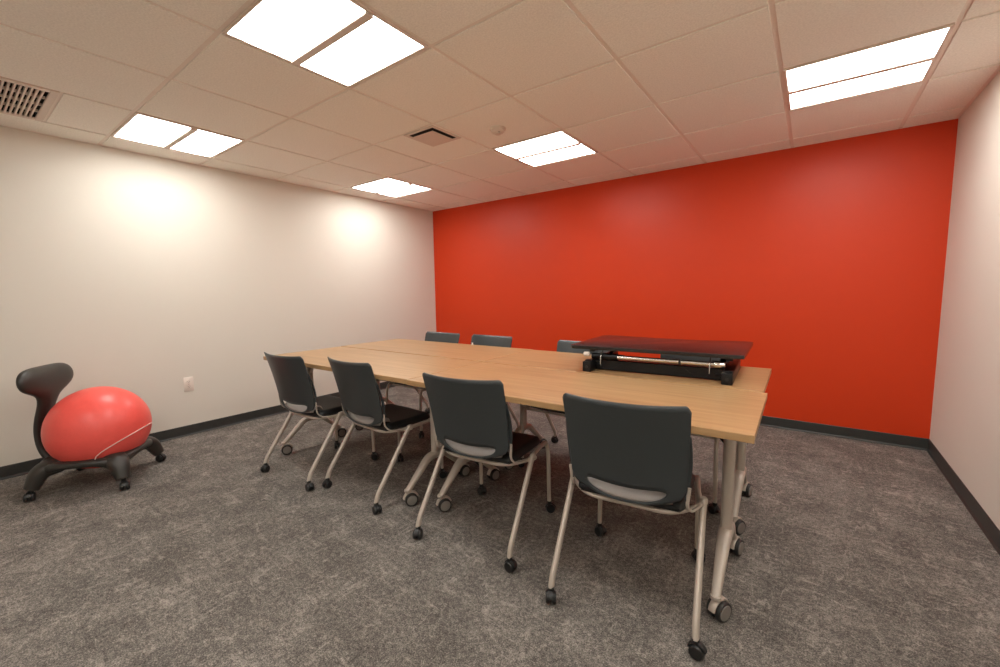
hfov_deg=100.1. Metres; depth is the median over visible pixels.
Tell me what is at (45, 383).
chair
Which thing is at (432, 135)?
ceiling vent
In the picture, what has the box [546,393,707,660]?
chair
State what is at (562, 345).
chair
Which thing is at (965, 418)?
wall
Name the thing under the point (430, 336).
chair
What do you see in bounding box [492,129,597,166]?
recessed light
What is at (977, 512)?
baseboard
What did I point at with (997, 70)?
trim
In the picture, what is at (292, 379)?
chair
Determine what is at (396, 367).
conference table
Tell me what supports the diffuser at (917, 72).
attached to the recessed light at (909, 59)
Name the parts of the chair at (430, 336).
leg, leg, leg, backrest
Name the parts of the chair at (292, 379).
leg, backrest, seat, leg, leg, leg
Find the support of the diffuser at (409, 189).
attached to the recessed light at (388, 186)
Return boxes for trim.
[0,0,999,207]
[0,66,999,210]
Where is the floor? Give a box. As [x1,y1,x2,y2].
[0,385,999,666]
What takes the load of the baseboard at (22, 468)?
attached to the wall at (137, 273)
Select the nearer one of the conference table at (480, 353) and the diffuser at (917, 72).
the diffuser at (917, 72)
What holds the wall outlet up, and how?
attached to the wall at (137, 273)
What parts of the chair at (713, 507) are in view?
backrest, leg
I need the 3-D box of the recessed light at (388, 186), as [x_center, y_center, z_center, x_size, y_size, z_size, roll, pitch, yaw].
[-1.134,-1.525,4.407,0.604,0.018,0.604,3,7,36]
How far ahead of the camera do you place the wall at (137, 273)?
3.47 m
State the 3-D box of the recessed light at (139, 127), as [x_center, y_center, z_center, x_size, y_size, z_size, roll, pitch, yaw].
[-2.241,-1.361,2.926,0.604,0.018,0.604,3,7,36]
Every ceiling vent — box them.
[0,76,59,121]
[404,125,460,146]
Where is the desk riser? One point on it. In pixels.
(731, 351)
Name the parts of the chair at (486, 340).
backrest, leg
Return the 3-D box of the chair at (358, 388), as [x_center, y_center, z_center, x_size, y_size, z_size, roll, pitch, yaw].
[-0.704,0.529,2.573,0.570,0.812,0.588,4,7,38]
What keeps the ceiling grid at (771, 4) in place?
attached to the ceiling
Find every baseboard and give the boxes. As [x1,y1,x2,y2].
[0,381,401,479]
[760,416,928,450]
[927,439,999,555]
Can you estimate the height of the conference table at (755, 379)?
0.740 m
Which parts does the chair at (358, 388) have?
leg, backrest, leg, leg, seat, leg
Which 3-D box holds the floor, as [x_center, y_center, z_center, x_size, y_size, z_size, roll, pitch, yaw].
[-0.560,1.017,2.254,5.163,0.100,5.790,3,7,36]
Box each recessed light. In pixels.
[110,112,244,157]
[222,0,427,87]
[350,177,432,197]
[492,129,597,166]
[783,23,954,110]
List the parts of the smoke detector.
plate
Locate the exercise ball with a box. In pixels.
[41,386,151,468]
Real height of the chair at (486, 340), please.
0.812 m
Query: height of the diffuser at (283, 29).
0.008 m
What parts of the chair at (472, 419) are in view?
leg, backrest, leg, seat, leg, leg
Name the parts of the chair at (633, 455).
leg, leg, backrest, seat, leg, leg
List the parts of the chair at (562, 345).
leg, seat, leg, backrest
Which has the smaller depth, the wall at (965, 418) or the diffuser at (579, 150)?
the wall at (965, 418)
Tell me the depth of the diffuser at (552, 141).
3.17 m
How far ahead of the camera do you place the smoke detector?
2.80 m
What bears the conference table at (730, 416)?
on the floor
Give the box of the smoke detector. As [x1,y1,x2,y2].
[490,125,505,135]
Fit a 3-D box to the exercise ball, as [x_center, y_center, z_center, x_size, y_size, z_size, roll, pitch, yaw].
[-2.577,0.600,2.698,0.516,0.516,0.516,-4,7,-29]
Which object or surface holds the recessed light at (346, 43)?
in the ceiling
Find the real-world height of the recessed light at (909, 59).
0.018 m
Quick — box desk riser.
[571,335,752,385]
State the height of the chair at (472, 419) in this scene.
0.812 m
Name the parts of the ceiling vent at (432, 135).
plate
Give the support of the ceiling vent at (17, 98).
in the ceiling
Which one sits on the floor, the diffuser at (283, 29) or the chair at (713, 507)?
the chair at (713, 507)
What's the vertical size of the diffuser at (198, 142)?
0.008 m
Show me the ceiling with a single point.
(528, 44)
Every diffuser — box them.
[115,114,188,145]
[172,130,239,155]
[228,0,363,59]
[301,16,421,84]
[353,178,406,191]
[380,185,427,196]
[497,132,576,156]
[520,144,593,165]
[787,28,948,89]
[790,61,930,107]
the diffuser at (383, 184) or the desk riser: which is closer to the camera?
the desk riser
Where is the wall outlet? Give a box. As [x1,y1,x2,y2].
[183,377,193,391]
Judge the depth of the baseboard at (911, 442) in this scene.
3.26 m
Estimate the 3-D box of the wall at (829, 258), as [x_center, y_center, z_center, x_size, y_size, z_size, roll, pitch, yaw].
[1.111,-0.491,4.390,5.163,2.426,0.120,3,7,36]
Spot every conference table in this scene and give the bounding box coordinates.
[263,346,480,505]
[341,339,532,465]
[407,362,766,622]
[482,350,770,534]
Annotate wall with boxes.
[0,126,435,466]
[433,119,957,438]
[929,71,999,529]
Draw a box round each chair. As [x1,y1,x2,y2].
[16,363,165,502]
[260,352,378,491]
[322,356,447,514]
[386,331,459,437]
[413,372,555,572]
[430,334,519,439]
[518,340,608,480]
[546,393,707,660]
[660,354,736,513]
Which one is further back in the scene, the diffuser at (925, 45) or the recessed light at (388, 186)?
the recessed light at (388, 186)
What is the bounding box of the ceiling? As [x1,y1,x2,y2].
[0,0,999,210]
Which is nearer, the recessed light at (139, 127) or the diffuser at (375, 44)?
the diffuser at (375, 44)
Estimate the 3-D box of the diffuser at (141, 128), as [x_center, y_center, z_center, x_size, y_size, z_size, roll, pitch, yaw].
[-2.333,-1.351,2.803,0.576,0.008,0.269,3,7,36]

